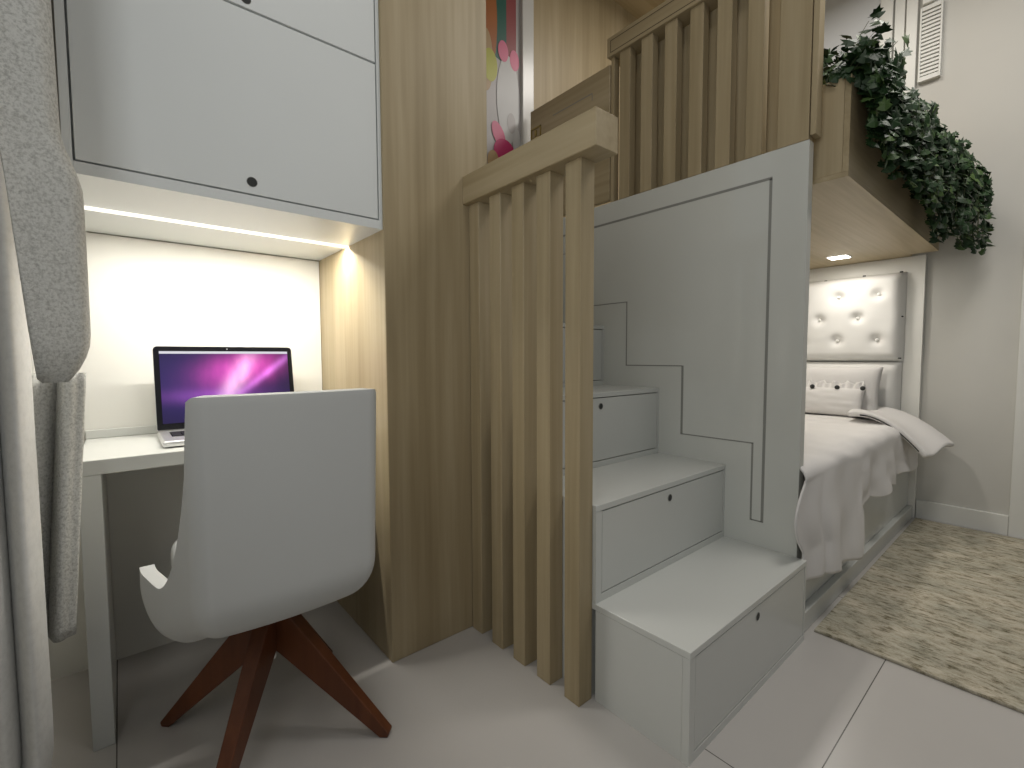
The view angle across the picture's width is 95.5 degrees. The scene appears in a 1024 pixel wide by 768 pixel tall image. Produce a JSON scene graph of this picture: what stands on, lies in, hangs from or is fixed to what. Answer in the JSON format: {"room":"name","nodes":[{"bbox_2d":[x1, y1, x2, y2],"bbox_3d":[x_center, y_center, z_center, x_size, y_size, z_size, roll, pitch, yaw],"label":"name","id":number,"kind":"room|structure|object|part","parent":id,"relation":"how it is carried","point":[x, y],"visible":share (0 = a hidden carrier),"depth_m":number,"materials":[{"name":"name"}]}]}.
{"room":"bedroom","nodes":[
{"label":"bedroom","id":0,"kind":"room"},
{"bbox_2d":[51,0,314,260],"bbox_3d":[-0.117,-0.850,2.607,4.244,3.400,0.100,-3,4,-40],"label":"wall","id":1,"kind":"structure","parent":0,"point":[52,1],"depth_m":1.45,"materials":[{"name":"paint"}]},
{"bbox_2d":[29,232,321,680],"bbox_3d":[-1.169,0.211,1.669,0.943,1.397,0.054,-3,4,-40],"label":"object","id":2,"kind":"structure","parent":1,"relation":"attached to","point":[144,295],"depth_m":1.58,"materials":[{"name":"white paint"}]},
{"bbox_2d":[486,0,533,163],"bbox_3d":[-0.196,-1.749,2.404,0.815,1.380,0.030,-3,4,-40],"label":"framed print","id":3,"kind":"object","parent":1,"relation":"attached to","point":[509,23],"visible":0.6,"depth_m":2.56},
{"bbox_3d":[-0.196,-1.749,2.404,0.815,1.380,0.030,-3,4,-40],"label":"frame","id":4,"kind":"part","parent":3,"relation":"part of","materials":[{"name":"white wood"}]},
{"bbox_2d":[534,0,636,217],"bbox_3d":[0.821,-1.761,3.272,1.852,1.665,0.020,-3,4,-40],"label":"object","id":5,"kind":"structure","parent":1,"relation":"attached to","point":[571,36],"depth_m":2.85,"materials":[{"name":"beige wood"}]},
{"bbox_2d":[315,0,486,662],"bbox_3d":[-0.460,-0.802,1.813,0.405,3.398,0.669,-3,4,-40],"label":"wall","id":6,"kind":"structure","parent":0,"point":[395,303],"depth_m":1.57,"materials":[{"name":"beige wood"}]},
{"bbox_2d":[85,425,183,438],"bbox_3d":[-1.066,0.146,1.704,0.734,0.026,0.016,-3,4,-40],"label":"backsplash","id":7,"kind":"structure","parent":6,"relation":"attached to","point":[137,430],"depth_m":1.52,"materials":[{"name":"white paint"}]},
{"bbox_2d":[53,0,382,260],"bbox_3d":[-0.877,-1.464,1.393,0.720,1.989,0.603,-3,4,-40],"label":"upper cabinet","id":8,"kind":"object","parent":6,"relation":"attached to","point":[261,116],"depth_m":1.21,"materials":[{"name":"white wood"}]},
{"bbox_3d":[-0.859,-0.474,1.433,0.716,0.009,0.003,-3,4,-40],"label":"light strip","id":9,"kind":"part","parent":8,"relation":"part of","materials":[{"name":"white plastic"}]},
{"bbox_3d":[-0.686,-1.216,1.186,0.686,0.502,0.018,-3,4,-40],"label":"door","id":10,"kind":"part","parent":8,"relation":"part of","materials":[{"name":"white wood"}]},
{"bbox_2d":[51,517,1023,767],"bbox_3d":[1.131,0.951,1.236,4.444,0.050,3.950,-3,4,-40],"label":"floor","id":11,"kind":"structure","parent":0,"point":[461,700],"depth_m":1.29,"materials":[{"name":"tile"}]},
{"bbox_2d":[80,425,183,751],"bbox_3d":[-0.928,0.528,1.564,0.734,0.775,0.439,-3,4,-40],"label":"desk","id":12,"kind":"object","parent":11,"relation":"on","point":[111,450],"visible":0.5,"depth_m":1.19,"materials":[{"name":"white paint"}]},
{"bbox_3d":[-1.192,0.574,1.344,0.044,0.710,0.438,-3,4,-40],"label":"leg","id":13,"kind":"part","parent":12,"relation":"part of","materials":[{"name":"white paint"}]},
{"bbox_2d":[152,346,293,447],"bbox_3d":[-0.910,0.020,1.538,0.420,0.291,0.304,-3,4,-40],"label":"laptop","id":14,"kind":"object","parent":12,"relation":"on","point":[181,373],"visible":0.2,"depth_m":1.59,"materials":[{"name":"metal"}]},
{"bbox_2d":[139,388,391,767],"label":"swivel chair","id":15,"kind":"object","parent":11,"relation":"on","point":[277,524],"visible":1,"depth_m":1.01,"materials":[{"name":"plastic"}]},
{"bbox_2d":[170,540,176,565],"bbox_3d":[-0.657,0.462,1.248,0.400,0.110,0.385,-3,4,-40],"label":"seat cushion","id":16,"kind":"object","parent":15,"relation":"on","point":[173,548],"depth_m":1.21,"materials":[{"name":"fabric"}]},
{"bbox_3d":[-0.809,0.757,1.259,0.297,0.351,0.041,0,3,4],"label":"leg","id":17,"kind":"part","parent":15,"relation":"part of","materials":[{"name":"red wood"}]},
{"bbox_3d":[-0.634,0.767,1.080,0.041,0.351,0.297,0,3,-2],"label":"leg","id":18,"kind":"part","parent":15,"relation":"part of","materials":[{"name":"red wood"}]},
{"bbox_3d":[-0.630,0.748,1.416,0.041,0.351,0.297,0,3,4],"label":"leg","id":19,"kind":"part","parent":15,"relation":"part of","materials":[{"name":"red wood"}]},
{"bbox_3d":[-0.476,0.757,1.238,0.236,0.351,0.228,-3,4,-40],"label":"leg","id":20,"kind":"part","parent":15,"relation":"part of","materials":[{"name":"red wood"}]},
{"bbox_2d":[463,106,617,706],"bbox_3d":[0.057,0.101,1.469,0.090,1.630,0.596,-3,4,-40],"label":"stair railing","id":21,"kind":"object","parent":11,"relation":"on","point":[514,200],"visible":1,"depth_m":1.43,"materials":[{"name":"brown wood"}]},
{"bbox_3d":[0.054,-0.665,1.425,0.090,0.096,0.596,-3,4,-40],"label":"handrail","id":22,"kind":"part","parent":21,"relation":"part of","materials":[{"name":"brown wood"}]},
{"bbox_2d":[563,385,658,474],"bbox_3d":[0.255,0.457,1.946,0.754,0.864,0.326,-3,4,-40],"label":"step","id":23,"kind":"structure","parent":11,"relation":"on","point":[625,418],"depth_m":1.89,"materials":[{"name":"white paint"}]},
{"bbox_2d":[562,453,724,694],"bbox_3d":[0.439,0.613,1.713,0.785,0.576,0.318,-3,4,-40],"label":"step","id":24,"kind":"structure","parent":11,"relation":"on","point":[651,512],"depth_m":1.54,"materials":[{"name":"white paint"}]},
{"bbox_3d":[0.534,0.485,1.593,0.784,0.269,0.020,-3,4,-40],"label":"frame","id":25,"kind":"part","parent":24,"relation":"part of","materials":[{"name":"white paint"}]},
{"bbox_3d":[0.540,0.473,1.596,0.740,0.241,0.017,-3,4,-40],"label":"drawer","id":26,"kind":"part","parent":24,"relation":"part of","materials":[{"name":"white paint"}]},
{"bbox_2d":[563,139,813,557],"bbox_3d":[0.549,0.008,2.187,0.042,1.730,1.465,-3,4,-40],"label":"panel","id":27,"kind":"object","parent":11,"relation":"on","point":[701,281],"visible":0.67,"depth_m":1.81,"materials":[{"name":"white paint"}]},
{"bbox_2d":[607,0,824,202],"bbox_3d":[0.759,-1.673,1.860,0.100,1.659,0.866,-3,4,-40],"label":"loft railing","id":28,"kind":"object","parent":27,"relation":"on","point":[706,85],"visible":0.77,"depth_m":1.85,"materials":[{"name":"brown wood"}]},
{"bbox_2d":[531,65,610,216],"bbox_3d":[0.291,-1.196,2.409,0.036,0.621,0.552,-3,4,-40],"label":"panel","id":29,"kind":"object","parent":28,"relation":"attached to","point":[595,90],"visible":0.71,"depth_m":2.30,"materials":[{"name":"brown wood"}]},
{"bbox_3d":[0.485,-1.189,2.192,0.038,0.658,0.018,-3,4,-40],"label":"post","id":30,"kind":"part","parent":28,"relation":"part of","materials":[{"name":"brown wood"}]},
{"bbox_3d":[0.721,-1.549,1.913,0.100,0.088,0.746,-3,4,-40],"label":"handrail","id":31,"kind":"part","parent":28,"relation":"part of","materials":[{"name":"brown wood"}]},
{"bbox_3d":[0.981,-1.657,1.572,0.042,1.659,0.098,-3,4,-40],"label":"post","id":32,"kind":"part","parent":28,"relation":"part of","materials":[{"name":"brown wood"}]},
{"bbox_2d":[592,536,806,766],"bbox_3d":[0.630,0.769,1.496,0.785,0.288,0.311,-3,4,-40],"label":"step","id":33,"kind":"structure","parent":11,"relation":"on","point":[680,650],"depth_m":1.30,"materials":[{"name":"white paint"}]},
{"bbox_3d":[0.723,0.784,1.387,0.784,0.270,0.020,-3,4,-40],"label":"frame","id":34,"kind":"part","parent":33,"relation":"part of","materials":[{"name":"white paint"}]},
{"bbox_3d":[0.729,0.773,1.390,0.740,0.242,0.017,-3,4,-40],"label":"drawer","id":35,"kind":"part","parent":33,"relation":"part of","materials":[{"name":"white paint"}]},
{"bbox_2d":[800,472,912,631],"bbox_3d":[1.464,0.565,2.618,1.862,0.560,0.933,-3,4,-40],"label":"bed","id":36,"kind":"object","parent":11,"relation":"on","point":[884,517],"visible":0.06,"depth_m":2.29,"materials":[{"name":"white paint"}]},
{"bbox_2d":[794,413,917,579],"bbox_3d":[1.408,0.460,2.493,1.881,0.496,0.929,-3,4,-40],"label":"duvet","id":37,"kind":"object","parent":36,"relation":"on","point":[849,461],"visible":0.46,"depth_m":1.94,"materials":[{"name":"white fabric"}]},
{"bbox_2d":[805,380,864,416],"bbox_3d":[1.998,0.085,2.964,0.133,0.215,0.419,-3,4,-40],"label":"cushion","id":38,"kind":"object","parent":37,"relation":"on","point":[834,398],"visible":0.71,"depth_m":2.90,"materials":[{"name":"white fabric"}]},
{"bbox_2d":[806,367,882,410],"bbox_3d":[2.029,0.039,3.104,0.159,0.313,0.700,-3,4,-40],"label":"pillow","id":39,"kind":"object","parent":37,"relation":"on","point":[871,376],"visible":0.28,"depth_m":2.90,"materials":[{"name":"white fabric"}]},
{"bbox_2d":[847,406,954,457],"bbox_3d":[2.242,0.270,2.686,0.393,0.240,0.422,-3,4,-40],"label":"coverlet","id":40,"kind":"object","parent":37,"relation":"on","point":[925,439],"visible":0.96,"depth_m":2.63,"materials":[{"name":"white fabric"}]},
{"bbox_2d":[814,518,1023,713],"bbox_3d":[2.199,0.885,1.770,1.791,0.010,1.295,-3,4,-40],"label":"rug","id":41,"kind":"object","parent":11,"relation":"on","point":[944,603],"visible":1,"depth_m":1.80,"materials":[{"name":"beige carpet"}]},
{"bbox_2d":[563,323,603,386],"bbox_3d":[0.059,0.300,2.170,0.754,1.152,0.321,-3,4,-40],"label":"step","id":42,"kind":"structure","parent":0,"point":[598,330],"depth_m":2.24,"materials":[{"name":"white paint"}]},
{"bbox_2d":[810,0,1023,523],"bbox_3d":[2.780,-0.858,2.531,0.112,3.400,3.950,-3,4,-40],"label":"wall","id":43,"kind":"structure","parent":0,"point":[972,315],"depth_m":2.64,"materials":[{"name":"paint"}]},
{"bbox_2d":[807,362,901,409],"bbox_3d":[2.118,0.028,3.182,0.079,0.362,0.835,-3,4,-40],"label":"panel","id":44,"kind":"object","parent":43,"relation":"attached to","point":[889,395],"visible":0.09,"depth_m":2.89,"materials":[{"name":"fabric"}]},
{"bbox_2d":[807,271,906,360],"bbox_3d":[2.118,-0.430,3.155,0.088,0.550,0.840,-3,4,-40],"label":"headboard","id":45,"kind":"object","parent":43,"relation":"attached to","point":[856,318],"visible":0.57,"depth_m":2.98,"materials":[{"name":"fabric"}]},
{"bbox_2d":[807,255,926,517],"bbox_3d":[2.188,0.006,3.196,0.030,1.604,0.944,-3,4,-40],"label":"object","id":46,"kind":"structure","parent":43,"relation":"attached to","point":[915,267],"depth_m":2.86,"materials":[{"name":"white paint"}]},
{"bbox_2d":[879,0,918,92],"bbox_3d":[2.368,-1.777,2.868,0.035,1.600,0.180,-3,4,-40],"label":"window","id":47,"kind":"structure","parent":43,"relation":"in","point":[912,15],"depth_m":2.82,"materials":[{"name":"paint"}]},
{"bbox_2d":[922,0,934,6],"bbox_3d":[2.448,-2.390,2.722,0.049,0.320,0.050,-3,4,-40],"label":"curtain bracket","id":48,"kind":"object","parent":43,"relation":"attached to","point":[925,2],"visible":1,"depth_m":2.72,"materials":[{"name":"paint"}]},
{"bbox_2d":[917,0,943,83],"bbox_3d":[2.467,-2.013,2.739,0.029,0.425,0.101,-3,4,-40],"label":"air vent","id":49,"kind":"object","parent":43,"relation":"in","point":[932,15],"visible":1,"depth_m":2.73,"materials":[{"name":"paint"}]},
{"bbox_2d":[915,499,1008,534],"bbox_3d":[2.629,0.778,2.731,0.016,0.112,0.392,-3,4,-40],"label":"baseboard","id":50,"kind":"structure","parent":43,"relation":"attached to","point":[991,522],"depth_m":2.71,"materials":[{"name":"paint"}]},
{"bbox_2d":[1008,265,1023,538],"bbox_3d":[2.792,-0.303,2.466,0.022,2.300,0.130,-3,4,-40],"label":"trim","id":51,"kind":"structure","parent":43,"relation":"attached to","point":[1016,509],"depth_m":2.53,"materials":[{"name":"paint"}]},
{"bbox_3d":[0.859,-2.509,1.344,4.444,0.050,3.150,-3,4,-40],"label":"ceiling","id":52,"kind":"structure","parent":0,"visible":0},
{"bbox_2d":[0,156,53,767],"bbox_3d":[-1.072,0.150,0.853,0.277,1.588,0.088,-3,4,-40],"label":"curtain","id":53,"kind":"object","parent":52,"relation":"hanging from","point":[26,711],"visible":0.9,"depth_m":0.92,"materials":[{"name":"white fabric"}]},
{"bbox_2d":[0,0,90,382],"bbox_3d":[-0.955,-1.210,0.706,0.377,2.428,0.123,-3,4,-40],"label":"drape","id":54,"kind":"object","parent":52,"relation":"hanging from","point":[44,190],"visible":1,"depth_m":0.81,"materials":[{"name":"fabric"}]},
{"bbox_2d":[32,372,85,642],"bbox_3d":[-1.058,0.276,0.996,0.242,0.596,0.061,-3,4,-40],"label":"drape tail","id":55,"kind":"object","parent":54,"relation":"attached to","point":[59,408],"visible":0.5,"depth_m":1.03,"materials":[{"name":"fabric"}]},
{"bbox_2d":[614,0,665,18],"bbox_3d":[0.647,-2.532,2.461,2.240,0.030,0.930,-3,4,-40],"label":"lining","id":56,"kind":"object","parent":52,"relation":"attached to","point":[637,8],"depth_m":3.14,"materials":[{"name":"brown wood"}]},
{"bbox_3d":[1.151,0.024,2.959,1.862,1.604,0.030,-3,4,-40],"label":"wall","id":57,"kind":"structure","parent":0,"visible":0},
{"bbox_2d":[810,171,938,268],"bbox_3d":[1.310,-0.829,2.713,1.862,0.124,1.536,-3,4,-40],"label":"platform","id":58,"kind":"object","parent":57,"relation":"on","point":[847,217],"visible":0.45,"depth_m":2.19,"materials":[{"name":"brown wood"}]},
{"bbox_2d":[825,254,851,259],"bbox_3d":[1.994,-0.772,2.836,0.110,0.008,0.110,-3,4,-40],"label":"recessed light","id":59,"kind":"object","parent":58,"relation":"attached to","point":[843,256],"visible":1,"depth_m":2.82,"materials":[{"name":"paint"}]},
{"bbox_2d":[813,74,938,247],"bbox_3d":[1.756,-0.911,2.162,1.749,0.315,0.126,-3,4,-40],"label":"planter box","id":60,"kind":"object","parent":58,"relation":"on","point":[841,147],"visible":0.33,"depth_m":1.61,"materials":[{"name":"brown wood"}]},
{"bbox_2d":[823,4,995,254],"bbox_3d":[1.811,-0.973,2.084,1.820,0.605,0.415,-3,4,-40],"label":"ivy","id":61,"kind":"object","parent":60,"relation":"in","point":[939,171],"visible":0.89,"depth_m":1.75,"materials":[{"name":"green plant"}]}
]}

